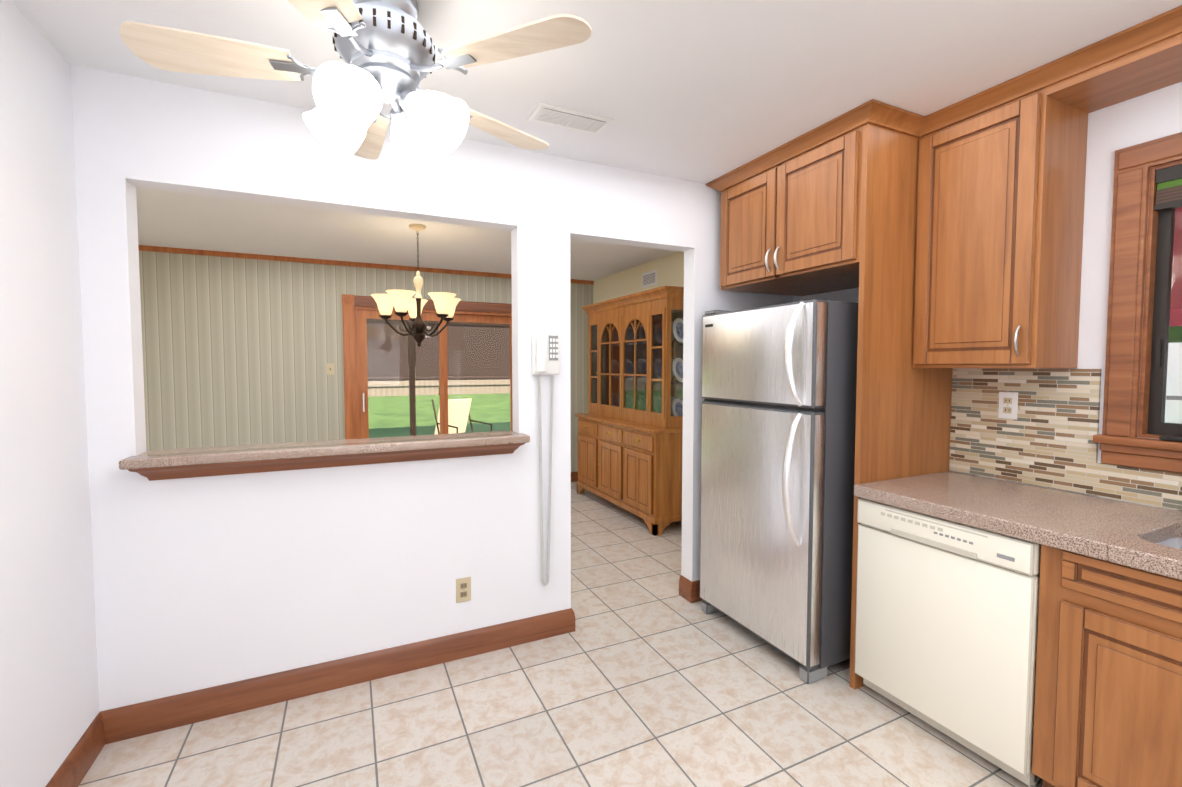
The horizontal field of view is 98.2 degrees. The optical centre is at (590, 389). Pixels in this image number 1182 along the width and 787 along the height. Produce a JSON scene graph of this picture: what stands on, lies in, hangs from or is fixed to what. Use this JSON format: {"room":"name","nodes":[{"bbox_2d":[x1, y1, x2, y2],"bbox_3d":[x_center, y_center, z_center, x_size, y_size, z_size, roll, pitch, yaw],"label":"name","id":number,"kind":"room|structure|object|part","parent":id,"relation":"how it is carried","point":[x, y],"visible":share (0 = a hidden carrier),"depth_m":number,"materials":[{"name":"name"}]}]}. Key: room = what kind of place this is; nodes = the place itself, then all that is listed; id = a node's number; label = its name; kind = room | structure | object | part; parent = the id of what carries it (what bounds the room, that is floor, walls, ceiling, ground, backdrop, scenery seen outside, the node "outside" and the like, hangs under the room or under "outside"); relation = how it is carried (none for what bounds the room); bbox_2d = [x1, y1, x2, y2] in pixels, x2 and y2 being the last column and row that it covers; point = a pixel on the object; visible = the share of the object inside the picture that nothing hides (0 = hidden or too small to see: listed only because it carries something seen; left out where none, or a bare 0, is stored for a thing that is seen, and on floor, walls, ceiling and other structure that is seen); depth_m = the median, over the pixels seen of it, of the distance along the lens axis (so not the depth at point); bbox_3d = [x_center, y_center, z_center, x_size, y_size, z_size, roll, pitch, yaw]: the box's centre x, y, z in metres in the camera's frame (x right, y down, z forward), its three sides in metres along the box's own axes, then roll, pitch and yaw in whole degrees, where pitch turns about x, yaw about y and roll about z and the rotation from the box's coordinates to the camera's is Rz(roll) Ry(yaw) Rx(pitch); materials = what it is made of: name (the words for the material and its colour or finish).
{"room":"kitchen","nodes":[
{"label":"kitchen","id":0,"kind":"room"},
{"bbox_2d":[0,0,99,786],"bbox_3d":[-0.873,0.190,-0.306,0.100,2.495,4.795,-1,3,-25],"label":"wall","id":1,"kind":"structure","parent":0,"point":[49,701],"depth_m":1.60,"materials":[{"name":"white paint"}]},
{"bbox_2d":[46,709,109,786],"bbox_3d":[-0.841,1.372,-0.182,0.018,0.122,4.695,-1,3,-25],"label":"baseboard","id":2,"kind":"structure","parent":1,"relation":"attached to","point":[105,727],"depth_m":1.79,"materials":[{"name":"brown wood"}]},
{"bbox_2d":[139,251,592,471],"bbox_3d":[-2.448,-0.050,5.252,5.630,2.470,0.100,-1,3,-25],"label":"wall","id":3,"kind":"structure","parent":0,"point":[240,351],"depth_m":4.85,"materials":[{"name":"painted wood paneling"}]},
{"bbox_2d":[326,363,333,374],"bbox_3d":[-2.600,-0.202,5.110,0.070,0.115,0.012,-1,3,-25],"label":"light switch","id":4,"kind":"object","parent":3,"relation":"attached to","point":[330,368],"visible":1,"depth_m":5.11,"materials":[{"name":"beige plastic"}]},
{"bbox_2d":[138,245,593,284],"bbox_3d":[-2.423,-1.259,5.145,5.430,0.045,0.016,-1,3,-25],"label":"trim","id":5,"kind":"structure","parent":3,"relation":"attached to","point":[277,258],"depth_m":5.02,"materials":[{"name":"brown wood"}]},
{"bbox_2d":[342,294,512,438],"bbox_3d":[-1.615,0.098,5.632,1.983,2.139,0.137,-1,3,-25],"label":"sliding glass door","id":6,"kind":"structure","parent":3,"relation":"in","point":[356,314],"depth_m":5.29,"materials":[{"name":"brown wood"}]},
{"bbox_2d":[571,472,577,481],"bbox_3d":[-0.344,1.080,6.234,0.770,0.122,0.018,-1,3,-25],"label":"baseboard","id":7,"kind":"structure","parent":3,"relation":"attached to","point":[574,476],"depth_m":6.29,"materials":[{"name":"brown wood"}]},
{"bbox_2d":[71,65,792,710],"bbox_3d":[-0.238,0.053,2.699,3.820,2.495,0.118,-1,3,-25],"label":"wall","id":8,"kind":"structure","parent":0,"point":[209,581],"depth_m":2.22,"materials":[{"name":"white paint"}]},
{"bbox_2d":[119,430,529,480],"bbox_3d":[-1.048,0.284,2.281,1.553,0.097,0.240,-1,3,-25],"label":"shelf","id":9,"kind":"object","parent":8,"relation":"on","point":[152,465],"visible":0.98,"depth_m":2.16,"materials":[{"name":"stone"}]},
{"bbox_2d":[110,608,574,742],"bbox_3d":[-0.958,1.257,2.355,1.918,0.122,0.033,-1,3,-25],"label":"baseboard","id":10,"kind":"structure","parent":8,"relation":"attached to","point":[161,714],"depth_m":2.24,"materials":[{"name":"brown wood"}]},
{"bbox_2d":[531,326,559,585],"bbox_3d":[-0.224,0.350,2.621,0.144,1.341,0.074,-1,3,-25],"label":"phone","id":11,"kind":"object","parent":8,"relation":"attached to","point":[545,340],"visible":0.94,"depth_m":2.60,"materials":[{"name":"white plastic"}]},
{"bbox_3d":[-0.230,0.468,2.635,0.090,1.103,0.020,-1,3,-25],"label":"cord","id":12,"kind":"part","parent":11,"relation":"part of","materials":[{"name":"white plastic"}]},
{"bbox_2d":[682,578,702,602],"bbox_3d":[0.958,1.215,3.260,0.803,0.122,0.033,-1,3,-25],"label":"baseboard","id":13,"kind":"structure","parent":8,"relation":"attached to","point":[690,590],"depth_m":3.10,"materials":[{"name":"brown wood"}]},
{"bbox_2d":[78,482,1042,786],"bbox_3d":[-0.727,1.399,1.675,5.630,0.100,8.150,-1,3,-25],"label":"floor","id":14,"kind":"structure","parent":0,"point":[644,674],"depth_m":2.05,"materials":[{"name":"beige tile"}]},
{"bbox_2d":[575,286,683,535],"bbox_3d":[0.376,0.151,5.070,0.478,2.085,1.664,-1,3,-25],"label":"hutch","id":15,"kind":"object","parent":14,"relation":"on","point":[630,432],"visible":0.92,"depth_m":4.69,"materials":[{"name":"brown wood"}]},
{"bbox_2d":[700,299,858,683],"bbox_3d":[1.111,0.433,2.740,0.871,1.732,0.786,-1,3,-25],"label":"fridge","id":16,"kind":"object","parent":14,"relation":"on","point":[778,410],"visible":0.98,"depth_m":2.38,"materials":[{"name":"grey metal"}]},
{"bbox_2d":[855,498,1040,786],"bbox_3d":[1.565,0.900,2.070,0.649,0.860,0.628,-1,3,-25],"label":"dishwasher","id":17,"kind":"object","parent":14,"relation":"on","point":[946,626],"visible":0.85,"depth_m":1.86,"materials":[{"name":"beige"}]},
{"bbox_2d":[854,469,1181,560],"bbox_3d":[2.091,0.489,0.943,0.676,0.050,3.094,-1,3,-25],"label":"countertop","id":18,"kind":"structure","parent":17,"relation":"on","point":[1102,529],"depth_m":1.81,"materials":[{"name":"beige stone"}]},
{"bbox_2d":[11,0,1181,280],"bbox_3d":[-0.727,-1.181,1.558,5.630,0.125,8.150,-1,3,-25],"label":"ceiling","id":19,"kind":"structure","parent":0,"point":[703,91],"depth_m":1.88,"materials":[{"name":"white paint"}]},
{"bbox_2d":[119,0,590,175],"bbox_3d":[-0.633,-0.914,1.522,1.219,0.454,1.208,-1,3,-25],"label":"ceiling fan","id":20,"kind":"object","parent":19,"relation":"attached to","point":[385,49],"visible":1,"depth_m":1.41,"materials":[{"name":"beige wood"}]},
{"bbox_3d":[-0.601,-0.922,1.502,0.280,0.436,0.280,-1,3,-25],"label":"motor","id":21,"kind":"part","parent":20,"relation":"part of","materials":[{"name":"grey metal"}]},
{"bbox_2d":[371,224,460,346],"bbox_3d":[-1.306,-0.772,3.868,0.659,0.902,0.636,-1,3,-25],"label":"chandelier","id":22,"kind":"object","parent":19,"relation":"hanging from","point":[402,302],"visible":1,"depth_m":3.79,"materials":[{"name":"beige glass"}]},
{"bbox_2d":[528,102,612,134],"bbox_3d":[-0.088,-1.167,2.221,0.340,0.013,0.150,-1,3,-25],"label":"ceiling vent","id":23,"kind":"object","parent":19,"relation":"in","point":[565,118],"visible":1,"depth_m":2.20,"materials":[{"name":"white plastic"}]},
{"bbox_2d":[593,251,683,303],"bbox_3d":[0.746,-0.037,4.967,0.100,2.470,3.145,-1,3,-25],"label":"wall","id":24,"kind":"structure","parent":0,"point":[670,269],"depth_m":5.33,"materials":[{"name":"beige paint"}]},
{"bbox_2d":[642,269,656,287],"bbox_3d":[0.582,-1.106,5.132,0.012,0.150,0.280,-1,3,-25],"label":"air vent","id":25,"kind":"object","parent":24,"relation":"in","point":[649,278],"visible":1,"depth_m":5.12,"materials":[{"name":"white plastic"}]},
{"bbox_2d":[793,82,1181,511],"bbox_3d":[2.369,0.118,1.281,0.100,2.495,4.695,-1,3,-25],"label":"wall","id":26,"kind":"structure","parent":0,"point":[1149,116],"depth_m":1.98,"materials":[{"name":"white paint"}]},
{"bbox_2d":[714,105,909,295],"bbox_3d":[1.239,-0.883,2.721,0.667,0.622,0.905,-1,3,-25],"label":"upper cabinet","id":27,"kind":"object","parent":26,"relation":"attached to","point":[827,209],"depth_m":2.35,"materials":[{"name":"brown wood"}]},
{"bbox_2d":[902,65,1097,372],"bbox_3d":[1.694,-0.630,2.162,0.332,1.077,0.466,-1,3,-25],"label":"upper cabinet","id":28,"kind":"object","parent":26,"relation":"attached to","point":[948,241],"depth_m":2.01,"materials":[{"name":"brown wood"}]},
{"bbox_2d":[949,368,1181,510],"bbox_3d":[2.404,0.210,1.079,0.012,0.495,3.094,-1,3,-25],"label":"backsplash","id":29,"kind":"structure","parent":26,"relation":"attached to","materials":[{"name":"multicoloured tile"}]},
{"bbox_2d":[998,392,1017,419],"bbox_3d":[1.835,0.071,2.254,0.008,0.118,0.072,-1,3,-25],"label":"outlet","id":30,"kind":"object","parent":29,"relation":"in","point":[1008,406],"visible":1,"depth_m":2.25,"materials":[{"name":"white plastic"}]},
{"bbox_2d":[1093,132,1181,472],"bbox_3d":[2.240,-0.283,1.464,0.160,1.180,1.140,-1,3,-25],"label":"kitchen window","id":31,"kind":"structure","parent":26,"relation":"in","point":[1137,172],"depth_m":1.88,"materials":[{"name":"brown wood"}]},
{"bbox_3d":[2.240,-0.288,1.464,0.139,0.967,0.906,-1,3,-25],"label":"sash","id":32,"kind":"part","parent":31,"relation":"part of","materials":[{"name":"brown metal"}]},
{"bbox_2d":[1154,164,1181,211],"bbox_3d":[2.242,-0.452,1.458,0.036,0.637,0.902,-1,3,-25],"label":"blind","id":33,"kind":"object","parent":31,"relation":"attached to","point":[1167,177],"depth_m":1.82,"materials":[{"name":"multicoloured fabric"}]},
{"label":"outside","id":34,"kind":"structure","parent":0,"visible":0},
{"bbox_2d":[366,207,1181,437],"bbox_3d":[-1.279,-2.636,5.106,31.120,7.950,34.550,-1,3,-25],"label":"scenery","id":35,"kind":"structure","parent":34,"point":[430,363],"depth_m":9.10,"materials":[{"name":"green plant"}]}
]}

